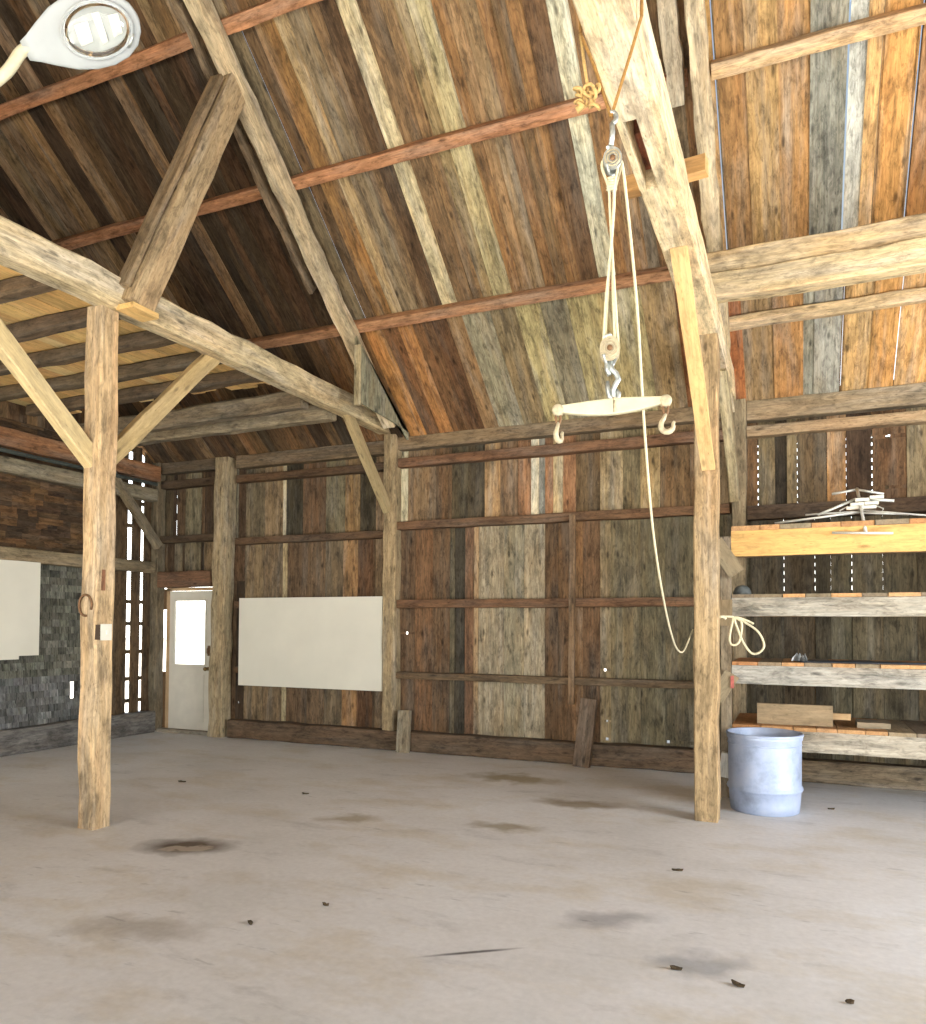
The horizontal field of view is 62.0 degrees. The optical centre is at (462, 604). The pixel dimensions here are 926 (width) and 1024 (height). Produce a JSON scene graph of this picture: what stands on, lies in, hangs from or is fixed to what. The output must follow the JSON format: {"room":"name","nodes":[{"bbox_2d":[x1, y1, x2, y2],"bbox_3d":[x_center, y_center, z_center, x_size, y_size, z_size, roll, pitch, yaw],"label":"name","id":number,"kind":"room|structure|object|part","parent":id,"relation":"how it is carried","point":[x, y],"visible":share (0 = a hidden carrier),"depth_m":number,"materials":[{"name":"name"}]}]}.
{"room":"farm building","nodes":[
{"label":"farm building","id":0,"kind":"room"},
{"bbox_2d":[0,401,152,729],"bbox_3d":[-7.531,-2.902,6.616,0.070,9.500,13.217,0,-2,23],"label":"wall","id":1,"kind":"structure","parent":0,"point":[34,514],"depth_m":10.82,"materials":[{"name":"brown wood"}]},
{"bbox_2d":[0,426,81,465],"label":"wall plate","id":2,"kind":"object","parent":1,"relation":"attached to","point":[18,440],"depth_m":10.26,"materials":[{"name":"brown wood"}]},
{"bbox_2d":[0,447,157,485],"bbox_3d":[-7.306,-2.071,6.427,0.054,0.054,12.500,0,-2,23],"label":"conduit","id":3,"kind":"object","parent":2,"relation":"attached to","point":[4,450],"visible":0.91,"depth_m":10.53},
{"bbox_2d":[0,710,154,756],"bbox_3d":[-7.452,1.675,6.453,0.171,0.362,12.640,0,-2,23],"label":"baseboard","id":4,"kind":"structure","parent":1,"relation":"attached to","point":[13,741],"depth_m":10.62,"materials":[{"name":"grey wood"}]},
{"bbox_2d":[0,546,154,572],"bbox_3d":[-7.449,-0.763,6.504,0.157,0.198,12.600,0,-2,23],"label":"girt","id":5,"kind":"object","parent":1,"relation":"attached to","point":[44,557],"depth_m":10.67,"materials":[{"name":"brown wood"}]},
{"bbox_2d":[0,560,40,659],"bbox_3d":[-6.176,0.046,9.291,0.020,1.290,2.370,0,-2,23],"label":"whiteboard","id":6,"kind":"object","parent":5,"relation":"attached to","point":[19,580],"visible":1,"depth_m":10.10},
{"bbox_2d":[0,455,157,501],"bbox_3d":[-7.434,-1.912,6.532,0.175,0.217,12.600,0,-2,23],"label":"girt","id":7,"kind":"object","parent":1,"relation":"attached to","point":[8,465],"depth_m":10.59,"materials":[{"name":"brown wood"}]},
{"bbox_2d":[116,458,160,481],"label":"wall plate","id":8,"kind":"object","parent":1,"relation":"attached to","point":[127,467],"depth_m":11.87,"materials":[{"name":"brown wood"}]},
{"bbox_2d":[0,0,925,479],"bbox_3d":[-0.613,-4.920,3.690,15.213,5.651,13.831,0,-2,23],"label":"ceiling","id":9,"kind":"structure","parent":0,"point":[344,80],"depth_m":7.97,"materials":[{"name":"brown wood"}]},
{"bbox_2d":[0,0,321,120],"bbox_3d":[0.410,-5.443,6.096,15.000,0.167,0.168,0,-2,23],"label":"purlin","id":10,"kind":"structure","parent":9,"relation":"attached to","point":[270,9],"depth_m":7.59,"materials":[{"name":"brown wood"}]},
{"bbox_2d":[0,215,389,433],"bbox_3d":[-3.652,-2.678,4.990,0.232,0.302,12.721,0,-2,24],"label":"tie beam","id":11,"kind":"structure","parent":9,"relation":"attached to","point":[23,251],"depth_m":7.04,"materials":[{"name":"beige wood"}]},
{"bbox_2d":[0,0,140,86],"bbox_3d":[-2.864,-2.946,4.210,2.191,0.678,0.288,0,-2,1],"label":"lamp","id":12,"kind":"object","parent":11,"relation":"attached to","point":[74,34],"visible":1,"depth_m":4.17,"materials":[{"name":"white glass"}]},
{"bbox_3d":[-3.120,-2.843,4.228,1.597,0.470,0.085,0,-2,3],"label":"pipe arm","id":13,"kind":"part","parent":12,"relation":"part of","materials":[{"name":"beige paint"}]},
{"bbox_3d":[-1.986,-3.118,4.182,0.381,0.204,0.213,0,-2,-3],"label":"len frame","id":14,"kind":"part","parent":12,"relation":"part of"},
{"bbox_2d":[116,73,244,321],"bbox_3d":[-2.510,-3.791,7.022,0.229,2.668,1.285,-1,-2,31],"label":"strut","id":15,"kind":"object","parent":11,"relation":"on","point":[160,240],"visible":0.98,"depth_m":6.88,"materials":[{"name":"brown wood"}]},
{"bbox_2d":[79,391,308,434],"bbox_3d":[-3.674,-2.439,10.049,3.874,0.262,0.223,0,-2,23],"label":"beam","id":16,"kind":"structure","parent":11,"relation":"attached to","point":[278,402],"depth_m":9.64,"materials":[{"name":"brown wood"}]},
{"bbox_2d":[137,405,336,445],"bbox_3d":[-3.435,-2.425,10.552,3.911,0.225,0.223,0,-2,25],"label":"beam","id":17,"kind":"structure","parent":11,"relation":"attached to","point":[313,414],"depth_m":10.21,"materials":[{"name":"brown wood"}]},
{"bbox_3d":[-5.850,-2.711,5.094,3.801,0.161,0.177,0,-2,23],"label":"joist","id":18,"kind":"object","parent":11,"relation":"attached to","visible":0},
{"bbox_2d":[0,265,269,413],"bbox_3d":[-4.974,-2.734,7.327,3.890,0.028,5.762,0,-2,23],"label":"deck","id":19,"kind":"object","parent":18,"relation":"on","point":[56,301],"visible":0.22,"depth_m":8.02,"materials":[{"name":"brown wood"}]},
{"bbox_2d":[0,275,57,303],"bbox_3d":[-5.009,-2.654,7.043,3.801,0.159,0.159,0,-2,24],"label":"joist","id":20,"kind":"object","parent":19,"relation":"attached to","point":[22,286],"visible":0.57,"depth_m":6.40,"materials":[{"name":"brown wood"}]},
{"bbox_2d":[6,306,120,342],"bbox_3d":[-4.748,-2.632,7.648,3.800,0.169,0.158,0,-2,24],"label":"joist","id":21,"kind":"object","parent":19,"relation":"attached to","point":[51,324],"visible":0.58,"depth_m":7.20,"materials":[{"name":"brown wood"}]},
{"bbox_2d":[0,330,175,375],"bbox_3d":[-4.497,-2.618,8.229,3.801,0.160,0.172,0,-2,23],"label":"joist","id":22,"kind":"object","parent":19,"relation":"attached to","point":[143,340],"visible":0.52,"depth_m":7.93,"materials":[{"name":"brown wood"}]},
{"bbox_2d":[0,351,221,401],"bbox_3d":[-4.235,-2.600,8.838,3.801,0.164,0.175,0,-2,23],"label":"joist","id":23,"kind":"object","parent":19,"relation":"attached to","point":[180,362],"visible":0.56,"depth_m":8.55,"materials":[{"name":"brown wood"}]},
{"bbox_2d":[26,370,262,416],"bbox_3d":[-3.981,-2.580,9.426,3.801,0.165,0.160,0,-2,24],"label":"joist","id":24,"kind":"object","parent":19,"relation":"attached to","point":[233,377],"visible":0.57,"depth_m":9.23,"materials":[{"name":"brown wood"}]},
{"bbox_2d":[171,0,316,293],"bbox_3d":[-2.633,-5.566,7.002,0.089,3.787,4.610,0,-2,23],"label":"rafter","id":25,"kind":"object","parent":9,"relation":"attached to","point":[206,64],"visible":0.84,"depth_m":8.05,"materials":[{"name":"brown wood"}]},
{"bbox_2d":[183,0,395,428],"bbox_3d":[-2.147,-4.937,7.607,0.221,5.007,6.111,0,-2,23],"label":"rafter","id":26,"kind":"object","parent":9,"relation":"attached to","point":[204,14],"visible":0.87,"depth_m":8.01,"materials":[{"name":"brown wood"}]},
{"bbox_2d":[355,336,408,439],"bbox_3d":[-1.024,-2.746,9.910,0.030,0.954,1.370,0,-2,23],"label":"board","id":27,"kind":"object","parent":26,"relation":"attached to","point":[374,396],"visible":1,"depth_m":9.69,"materials":[{"name":"wood"}]},
{"bbox_2d":[354,344,360,405],"bbox_3d":[-1.268,-2.762,9.270,0.098,0.730,0.044,0,-2,23],"label":"stud","id":28,"kind":"object","parent":27,"relation":"attached to","point":[357,350],"visible":1,"depth_m":9.25,"materials":[{"name":"beige wood"}]},
{"bbox_2d":[51,68,687,249],"bbox_3d":[-2.061,-4.497,8.330,8.680,0.168,0.169,0,-2,23],"label":"purlin","id":29,"kind":"structure","parent":9,"relation":"attached to","point":[563,110],"depth_m":7.72,"materials":[{"name":"brown wood"}]},
{"bbox_2d":[246,266,671,348],"bbox_3d":[1.358,-3.410,8.259,15.000,0.163,0.168,0,-2,23],"label":"purlin","id":30,"kind":"structure","parent":9,"relation":"attached to","point":[658,274],"depth_m":8.73,"materials":[{"name":"brown wood"}]},
{"bbox_2d":[572,0,735,400],"bbox_3d":[0.557,-2.668,3.174,0.235,0.292,12.720,0,-2,23],"label":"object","id":31,"kind":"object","parent":9,"relation":"attached to","point":[646,126],"depth_m":4.18,"materials":[{"name":"beige wood"}]},
{"bbox_2d":[572,0,642,117],"bbox_3d":[0.635,-2.483,3.389,0.304,0.705,0.090,0,-2,10],"label":"sling","id":32,"kind":"object","parent":31,"relation":"hanging from","point":[584,93],"visible":0.99,"depth_m":3.38,"materials":[{"name":"yellow fabric"}]},
{"bbox_2d":[600,110,693,652],"bbox_3d":[1.390,-0.874,5.173,0.144,2.471,4.061,0,-2,22],"label":"rope hoist","id":33,"kind":"object","parent":32,"relation":"hanging from","point":[611,165],"visible":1,"depth_m":3.35,"materials":[{"name":"fabric"}]},
{"bbox_2d":[552,394,675,443],"bbox_3d":[0.650,-0.810,3.339,0.523,0.205,0.068,0,-2,10],"label":"bar","id":34,"kind":"object","parent":33,"relation":"hanging from","point":[622,405],"visible":1,"depth_m":3.32,"materials":[{"name":"beige paint"}]},
{"bbox_2d":[626,153,708,198],"bbox_3d":[1.331,-2.808,5.056,0.523,0.110,0.102,-1,-2,30],"label":"wooden stick","id":35,"kind":"object","parent":31,"relation":"on","point":[697,167],"visible":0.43,"depth_m":4.94,"materials":[{"name":"brown wood"}]},
{"bbox_2d":[670,245,714,470],"bbox_3d":[1.825,-1.839,6.050,0.118,1.275,1.680,0,-2,24],"label":"knee brace","id":36,"kind":"object","parent":31,"relation":"attached to","point":[680,259],"visible":0.97,"depth_m":5.90,"materials":[{"name":"beige wood"}]},
{"bbox_2d":[684,0,734,412],"bbox_3d":[1.798,-4.866,6.030,0.184,5.192,6.341,0,-2,23],"label":"rafter","id":37,"kind":"object","parent":31,"relation":"on","point":[694,10],"visible":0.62,"depth_m":6.67,"materials":[{"name":"brown wood"}]},
{"bbox_2d":[711,236,925,303],"bbox_3d":[4.977,-2.832,5.696,6.330,0.246,0.213,0,-2,23],"label":"beam","id":38,"kind":"structure","parent":31,"relation":"on","point":[905,257],"depth_m":6.46,"materials":[{"name":"beige wood"}]},
{"bbox_2d":[706,213,925,272],"bbox_3d":[4.991,-3.051,5.730,6.330,0.219,0.183,0,-2,23],"label":"beam","id":39,"kind":"structure","parent":38,"relation":"on","point":[881,233],"depth_m":6.50,"materials":[{"name":"beige wood"}]},
{"bbox_2d":[657,0,684,107],"bbox_3d":[1.120,-5.913,4.994,0.172,3.172,3.849,0,-2,23],"label":"rafter","id":40,"kind":"object","parent":9,"relation":"attached to","point":[668,13],"visible":0.93,"depth_m":6.34,"materials":[{"name":"brown wood"}]},
{"bbox_2d":[711,3,925,80],"bbox_3d":[4.918,-4.548,5.321,6.120,0.164,0.166,0,-2,23],"label":"wooden beam","id":41,"kind":"structure","parent":9,"relation":"attached to","point":[881,24],"depth_m":6.16,"materials":[{"name":"brown wood"}]},
{"bbox_2d":[729,287,925,331],"bbox_3d":[5.632,-3.020,6.951,6.121,0.177,0.112,0,-2,24],"label":"strip","id":42,"kind":"object","parent":9,"relation":"attached to","point":[896,298],"visible":1,"depth_m":7.76,"materials":[{"name":"beige wood"}]},
{"bbox_2d":[0,731,925,1023],"bbox_3d":[-0.654,1.899,3.629,15.300,0.200,13.250,0,-2,23],"label":"floor","id":43,"kind":"structure","parent":0,"point":[457,889],"depth_m":4.91,"materials":[{"name":"concrete"}]},
{"bbox_2d":[77,305,118,829],"bbox_3d":[-3.080,-0.318,6.506,0.250,4.374,0.234,0,-2,23],"label":"timber post","id":44,"kind":"object","parent":43,"relation":"on","point":[101,351],"visible":0.98,"depth_m":6.43,"materials":[{"name":"brown wood"}]},
{"bbox_2d":[0,318,91,467],"bbox_3d":[-3.420,-1.936,5.765,0.122,1.559,1.736,0,-2,23],"label":"knee brace","id":45,"kind":"object","parent":44,"relation":"attached to","point":[13,356],"visible":0.92,"depth_m":6.02,"materials":[{"name":"beige wood"}]},
{"bbox_2d":[78,594,92,616],"bbox_3d":[-3.143,0.005,6.414,0.163,0.195,0.022,0,-2,23],"label":"horseshoe","id":46,"kind":"object","parent":44,"relation":"attached to","point":[82,595],"visible":1,"depth_m":6.41,"materials":[{"name":"metal"}]},
{"bbox_2d":[95,624,111,639],"bbox_3d":[-3.001,0.228,6.418,0.095,0.135,0.110,0,-2,23],"label":"switch box","id":47,"kind":"object","parent":44,"relation":"attached to","point":[102,631],"visible":1,"depth_m":6.38,"materials":[{"name":"plastic"}]},
{"bbox_2d":[101,569,105,590],"bbox_3d":[-3.021,-0.206,6.448,0.040,0.175,0.035,0,-2,23],"label":"wooden peg","id":48,"kind":"object","parent":44,"relation":"attached to","point":[103,571],"visible":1,"depth_m":6.44,"materials":[{"name":"brown wood"}]},
{"bbox_2d":[116,354,219,463],"bbox_3d":[-2.782,-1.864,7.168,0.098,1.403,1.362,0,-2,25],"label":"knee brace","id":49,"kind":"object","parent":44,"relation":"attached to","point":[146,420],"visible":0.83,"depth_m":7.12,"materials":[{"name":"beige wood"}]},
{"bbox_2d":[148,463,165,730],"bbox_3d":[-4.917,-0.136,12.392,0.166,4.280,0.189,0,-2,23],"label":"timber post","id":50,"kind":"object","parent":43,"relation":"on","point":[155,670],"visible":0.83,"depth_m":12.33,"materials":[{"name":"brown wood"}]},
{"bbox_2d":[115,472,162,548],"bbox_3d":[-5.055,-1.468,11.861,0.117,1.146,1.095,0,-2,23],"label":"knee brace","id":51,"kind":"object","parent":50,"relation":"attached to","point":[130,503],"visible":0.82,"depth_m":11.87,"materials":[{"name":"brown wood"}]},
{"bbox_2d":[157,570,212,587],"bbox_3d":[-4.349,-0.401,12.149,1.080,0.258,0.177,0,-2,23],"label":"lintel","id":52,"kind":"object","parent":50,"relation":"attached to","point":[199,578],"visible":0.91,"depth_m":12.06,"materials":[{"name":"brown wood"}]},
{"bbox_2d":[207,457,236,737],"bbox_3d":[-3.700,-0.121,11.838,0.346,4.275,0.239,0,-2,23],"label":"timber post","id":53,"kind":"object","parent":43,"relation":"on","point":[219,678],"visible":0.97,"depth_m":11.75,"materials":[{"name":"brown wood"}]},
{"bbox_2d":[396,710,411,752],"bbox_3d":[-0.798,1.709,10.397,0.172,0.568,0.141,0,-2,23],"label":"wooden block","id":54,"kind":"object","parent":43,"relation":"on","point":[404,716],"visible":1,"depth_m":10.36,"materials":[{"name":"beige wood"}]},
{"bbox_2d":[572,698,597,767],"bbox_3d":[1.491,1.562,9.398,0.280,0.847,0.171,0,-2,23],"label":"wooden block","id":55,"kind":"object","parent":43,"relation":"on","point":[585,730],"visible":0.95,"depth_m":9.35,"materials":[{"name":"brown wood"}]},
{"bbox_2d":[670,965,682,970],"bbox_3d":[1.059,1.802,3.830,0.064,0.016,0.029,0,-2,23],"label":"dead leaf","id":56,"kind":"object","parent":43,"relation":"on","point":[673,967],"visible":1,"depth_m":3.82,"materials":[{"name":"brown plant"}]},
{"bbox_2d":[693,333,720,822],"bbox_3d":[2.183,-0.266,6.899,0.228,4.341,0.221,0,-2,23],"label":"timber post","id":57,"kind":"object","parent":43,"relation":"on","point":[706,541],"visible":0.91,"depth_m":6.80,"materials":[{"name":"brown wood"}]},
{"bbox_2d":[719,615,764,654],"bbox_3d":[2.480,0.270,6.874,0.395,0.355,0.086,0,-2,10],"label":"rope coil","id":58,"kind":"object","parent":57,"relation":"attached to","point":[734,618],"visible":1,"depth_m":6.88,"materials":[{"name":"beige fabric"}]},
{"bbox_2d":[731,979,744,987],"bbox_3d":[1.306,1.798,3.657,0.072,0.018,0.032,-1,-2,36],"label":"dead leaf","id":59,"kind":"object","parent":43,"relation":"on","point":[734,982],"visible":1,"depth_m":3.65,"materials":[{"name":"brown plant"}]},
{"bbox_2d":[726,727,803,816],"bbox_3d":[2.829,1.556,7.231,0.684,0.724,0.684,0,-2,23],"label":"drum","id":60,"kind":"object","parent":43,"relation":"on","point":[765,764],"visible":1,"depth_m":6.97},
{"bbox_2d":[720,518,925,797],"bbox_3d":[4.776,0.457,7.414,4.510,2.950,1.277,0,-2,23],"label":"shelving rack","id":61,"kind":"object","parent":43,"relation":"on","point":[906,739],"visible":0.85,"depth_m":7.44,"materials":[{"name":"brown wood"}]},
{"bbox_3d":[2.661,0.622,7.789,0.108,2.620,0.095,0,-2,23],"label":"rack post","id":62,"kind":"part","parent":61,"relation":"part of","materials":[{"name":"brown wood"}]},
{"bbox_2d":[733,585,751,593],"bbox_3d":[2.876,-0.149,7.938,0.180,0.103,0.180,0,-2,23],"label":"stone","id":63,"kind":"object","parent":61,"relation":"on","point":[742,589],"visible":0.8,"depth_m":7.88,"materials":[{"name":"grey stone"}]},
{"bbox_2d":[757,702,832,726],"bbox_3d":[3.291,1.092,7.656,0.690,0.208,0.052,0,-2,23],"label":"wooden plank","id":64,"kind":"object","parent":61,"relation":"on","point":[767,713],"visible":1,"depth_m":7.63,"materials":[{"name":"beige wood"}]},
{"bbox_2d":[775,487,925,533],"bbox_3d":[3.811,-0.912,7.508,1.435,0.537,0.514,0,-2,23],"label":"tv aerial","id":65,"kind":"object","parent":61,"relation":"on","point":[862,504],"visible":0.98,"depth_m":7.53,"materials":[{"name":"metal"}]},
{"bbox_3d":[3.503,-0.860,7.612,0.786,0.112,0.124,0,-2,23],"label":"rod","id":66,"kind":"part","parent":65,"relation":"part of","materials":[{"name":"metal"}]},
{"bbox_3d":[3.653,-0.905,7.631,0.480,0.025,0.020,0,-2,25],"label":"rod","id":67,"kind":"part","parent":65,"relation":"part of","materials":[{"name":"metal"}]},
{"bbox_3d":[3.706,-0.969,7.637,0.369,0.178,0.026,0,-2,7],"label":"rod","id":68,"kind":"part","parent":65,"relation":"part of","materials":[{"name":"metal"}]},
{"bbox_3d":[3.840,-1.137,7.759,0.231,0.057,0.024,0,-2,18],"label":"rod","id":69,"kind":"part","parent":65,"relation":"part of","materials":[{"name":"metal"}]},
{"bbox_3d":[3.759,-0.676,7.257,0.513,0.050,0.024,0,-2,23],"label":"rod","id":70,"kind":"part","parent":65,"relation":"part of","materials":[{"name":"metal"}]},
{"bbox_3d":[4.052,-1.124,7.667,0.243,0.086,0.024,-1,-2,28],"label":"rod","id":71,"kind":"part","parent":65,"relation":"part of","materials":[{"name":"metal"}]},
{"bbox_3d":[4.050,-1.025,7.534,0.292,0.065,0.028,-1,-2,27],"label":"rod","id":72,"kind":"part","parent":65,"relation":"part of","materials":[{"name":"metal"}]},
{"bbox_3d":[4.061,-0.877,7.415,0.402,0.050,0.020,0,-2,20],"label":"rod","id":73,"kind":"part","parent":65,"relation":"part of","materials":[{"name":"metal"}]},
{"bbox_3d":[4.172,-0.873,7.357,0.653,0.118,0.058,0,-2,23],"label":"rod","id":74,"kind":"part","parent":65,"relation":"part of","materials":[{"name":"metal"}]},
{"bbox_2d":[798,660,925,663],"bbox_3d":[3.976,0.566,7.572,1.300,0.008,0.520,0,-2,23],"label":"sheet","id":75,"kind":"object","parent":61,"relation":"on","point":[811,661],"visible":0.87,"depth_m":7.47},
{"bbox_2d":[791,653,806,660],"bbox_3d":[3.337,0.518,7.647,0.150,0.078,0.111,0,-2,23],"label":"plastic","id":76,"kind":"object","parent":75,"relation":"on","point":[796,657],"visible":1,"depth_m":7.67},
{"bbox_2d":[855,719,890,728],"bbox_3d":[4.011,1.171,7.550,0.285,0.060,0.302,0,-2,23],"label":"wooden block","id":77,"kind":"object","parent":61,"relation":"on","point":[860,723],"visible":1,"depth_m":7.44,"materials":[{"name":"beige wood"}]},
{"bbox_3d":[3.332,1.172,7.787,0.660,0.053,0.181,0,-2,23],"label":"wooden plank","id":78,"kind":"object","parent":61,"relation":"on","visible":0},
{"bbox_2d":[833,713,850,720],"bbox_3d":[3.511,1.097,7.636,0.590,0.063,0.063,0,-2,23],"label":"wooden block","id":79,"kind":"object","parent":78,"relation":"on","point":[836,716],"visible":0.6,"depth_m":7.53,"materials":[{"name":"beige wood"}]},
{"bbox_2d":[845,999,854,1003],"bbox_3d":[1.752,1.796,3.491,0.040,0.018,0.018,0,-2,23],"label":"dead leaf","id":80,"kind":"object","parent":43,"relation":"on","point":[849,1001],"visible":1,"depth_m":3.49,"materials":[{"name":"brown plant"}]},
{"bbox_2d":[165,380,925,765],"bbox_3d":[1.982,-0.270,9.569,15.163,4.348,0.080,0,-2,23],"label":"wall","id":81,"kind":"structure","parent":0,"point":[615,558],"depth_m":9.84,"materials":[{"name":"brown wood"}]},
{"bbox_2d":[156,727,207,735],"bbox_3d":[-4.333,1.992,12.120,1.140,0.055,0.170,0,-2,23],"label":"trim","id":82,"kind":"structure","parent":81,"relation":"attached to","point":[162,729],"depth_m":12.07,"materials":[{"name":"beige wood"}]},
{"bbox_2d":[160,533,213,543],"bbox_3d":[-4.327,-1.043,12.187,1.080,0.113,0.134,0,-2,23],"label":"girt","id":83,"kind":"object","parent":81,"relation":"attached to","point":[197,537],"depth_m":12.13,"materials":[{"name":"brown wood"}]},
{"bbox_2d":[162,587,212,727],"bbox_3d":[-4.343,0.875,12.218,1.060,2.295,0.040,0,-2,23],"label":"trim","id":84,"kind":"structure","parent":81,"relation":"attached to","point":[167,591],"depth_m":12.37,"materials":[{"name":"brown wood"}]},
{"bbox_2d":[161,477,214,489],"bbox_3d":[-4.323,-1.919,12.210,1.080,0.124,0.137,0,-2,23],"label":"girt","id":85,"kind":"object","parent":81,"relation":"attached to","point":[209,481],"depth_m":12.15,"materials":[{"name":"brown wood"}]},
{"bbox_2d":[161,458,215,475],"bbox_3d":[-4.319,-2.183,12.224,1.080,0.177,0.148,0,-2,23],"label":"wall plate","id":86,"kind":"object","parent":81,"relation":"attached to","point":[204,465],"visible":0.91,"depth_m":12.16,"materials":[{"name":"brown wood"}]},
{"bbox_2d":[168,591,211,730],"bbox_3d":[-4.327,0.875,12.152,0.860,2.190,0.148,0,-2,23],"label":"door","id":87,"kind":"structure","parent":81,"relation":"in","point":[190,611],"depth_m":12.19,"materials":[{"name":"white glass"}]},
{"bbox_3d":[-4.315,0.442,12.214,0.640,1.040,0.006,0,-2,23],"label":"pane","id":88,"kind":"part","parent":87,"relation":"part of","materials":[{"name":"clear glass"}]},
{"bbox_3d":[-3.979,0.718,12.016,0.050,0.160,0.051,0,-2,23],"label":"pull handle","id":89,"kind":"part","parent":87,"relation":"part of","materials":[{"name":"metal"}]},
{"bbox_2d":[233,667,237,672],"bbox_3d":[-2.266,0.979,11.236,2.590,0.098,0.139,0,-2,23],"label":"wall girt","id":90,"kind":"structure","parent":81,"relation":"attached to","point":[235,669],"depth_m":11.67,"materials":[{"name":"brown wood"}]},
{"bbox_2d":[234,601,238,607],"bbox_3d":[-2.261,-0.004,11.264,2.590,0.107,0.139,0,-2,23],"label":"girt","id":91,"kind":"object","parent":81,"relation":"attached to","point":[236,603],"depth_m":11.70,"materials":[{"name":"brown wood"}]},
{"bbox_2d":[238,596,382,690],"bbox_3d":[-2.244,0.547,11.149,2.465,1.310,0.030,0,-2,23],"label":"whiteboard","id":92,"kind":"object","parent":91,"relation":"attached to","point":[296,642],"visible":1,"depth_m":11.10,"materials":[{"name":"white"}]},
{"bbox_2d":[235,531,382,544],"bbox_3d":[-2.256,-0.977,11.293,2.590,0.109,0.136,0,-2,23],"label":"girt","id":93,"kind":"object","parent":81,"relation":"attached to","point":[358,535],"depth_m":11.21,"materials":[{"name":"brown wood"}]},
{"bbox_2d":[236,441,383,469],"bbox_3d":[-2.248,-2.188,11.330,2.590,0.197,0.153,0,-2,23],"label":"wall plate","id":94,"kind":"object","parent":81,"relation":"attached to","point":[376,449],"visible":0.88,"depth_m":11.29,"materials":[{"name":"brown wood"}]},
{"bbox_2d":[236,462,383,483],"bbox_3d":[-2.252,-1.930,11.319,2.590,0.119,0.140,0,-2,23],"label":"girt","id":95,"kind":"object","parent":81,"relation":"attached to","point":[350,469],"depth_m":11.28,"materials":[{"name":"brown wood"}]},
{"bbox_2d":[396,671,693,688],"bbox_3d":[1.104,0.958,9.784,4.350,0.100,0.140,0,-2,23],"label":"wooden beam","id":96,"kind":"structure","parent":81,"relation":"attached to","point":[588,681],"depth_m":9.73,"materials":[{"name":"brown wood"}]},
{"bbox_2d":[568,514,575,704],"bbox_3d":[1.355,0.056,9.594,0.092,2.360,0.058,0,-2,23],"label":"wooden stick","id":97,"kind":"object","parent":96,"relation":"attached to","point":[572,518],"visible":1,"depth_m":9.57,"materials":[{"name":"brown wood"}]},
{"bbox_2d":[397,597,693,607],"bbox_3d":[1.109,-0.023,9.812,4.350,0.121,0.138,0,-2,23],"label":"wooden beam","id":98,"kind":"structure","parent":81,"relation":"attached to","point":[642,601],"depth_m":9.77,"materials":[{"name":"brown wood"}]},
{"bbox_2d":[398,407,720,451],"bbox_3d":[1.122,-2.245,9.879,4.350,0.184,0.152,0,-2,23],"label":"wall plate","id":99,"kind":"object","parent":81,"relation":"attached to","point":[684,415],"visible":0.84,"depth_m":9.84,"materials":[{"name":"brown wood"}]},
{"bbox_2d":[398,429,723,468],"bbox_3d":[1.119,-1.976,9.867,4.350,0.138,0.141,0,-2,23],"label":"wooden beam","id":100,"kind":"structure","parent":81,"relation":"attached to","point":[676,438],"depth_m":9.80,"materials":[{"name":"brown wood"}]},
{"bbox_2d":[397,503,729,530],"bbox_3d":[1.115,-1.102,9.843,4.350,0.119,0.141,0,-2,23],"label":"wooden beam","id":101,"kind":"structure","parent":81,"relation":"attached to","point":[675,511],"depth_m":9.77,"materials":[{"name":"brown wood"}]},
{"bbox_2d":[227,719,925,791],"bbox_3d":[2.647,1.834,9.079,13.450,0.295,0.224,0,-2,23],"label":"sill beam","id":102,"kind":"structure","parent":81,"relation":"attached to","point":[678,759],"depth_m":9.69,"materials":[{"name":"brown wood"}]},
{"bbox_2d":[382,434,401,730],"bbox_3d":[-0.987,-0.319,10.703,0.208,4.090,0.207,0,-2,23],"label":"timber post","id":103,"kind":"object","parent":102,"relation":"on","point":[391,578],"visible":0.94,"depth_m":10.62,"materials":[{"name":"brown wood"}]},
{"bbox_2d":[342,414,389,512],"bbox_3d":[-1.261,-1.880,10.236,0.101,1.220,1.103,-1,-2,26],"label":"knee brace","id":104,"kind":"object","parent":103,"relation":"attached to","point":[355,432],"visible":0.96,"depth_m":10.18,"materials":[{"name":"brown wood"}]},
{"bbox_2d":[732,399,746,723],"bbox_3d":[3.194,-0.319,8.900,0.173,4.091,0.204,0,-2,23],"label":"timber post","id":105,"kind":"object","parent":102,"relation":"on","point":[739,509],"visible":0.5,"depth_m":8.83,"materials":[{"name":"brown wood"}]},
{"bbox_2d":[719,368,739,501],"bbox_3d":[2.876,-1.821,8.338,0.111,1.264,1.298,0,-2,25],"label":"knee brace","id":106,"kind":"object","parent":105,"relation":"attached to","point":[725,403],"visible":0.89,"depth_m":8.25,"materials":[{"name":"beige wood"}]},
{"bbox_2d":[746,382,925,422],"bbox_3d":[6.071,-2.254,7.744,6.050,0.239,0.151,0,-2,23],"label":"wall plate","id":107,"kind":"object","parent":81,"relation":"attached to","point":[913,395],"visible":1,"depth_m":8.51,"materials":[{"name":"brown wood"}]},
{"bbox_2d":[747,496,925,520],"bbox_3d":[6.064,-1.074,7.707,6.050,0.172,0.141,0,-2,23],"label":"wooden beam","id":108,"kind":"structure","parent":81,"relation":"attached to","point":[917,504],"depth_m":8.57,"materials":[{"name":"brown wood"}]},
{"bbox_2d":[747,410,925,438],"bbox_3d":[6.069,-2.014,7.734,6.050,0.130,0.140,0,-2,23],"label":"wooden beam","id":109,"kind":"structure","parent":81,"relation":"attached to","point":[918,417],"depth_m":8.50,"materials":[{"name":"brown wood"}]},
{"label":"outside","id":110,"kind":"structure","parent":0,"visible":0},
{"bbox_2d":[70,637,669,742],"bbox_3d":[-0.010,2.054,-0.058,180.000,0.290,180.000,0,-2,23],"label":"ground","id":111,"kind":"structure","parent":110,"point":[127,639],"depth_m":30.24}
]}

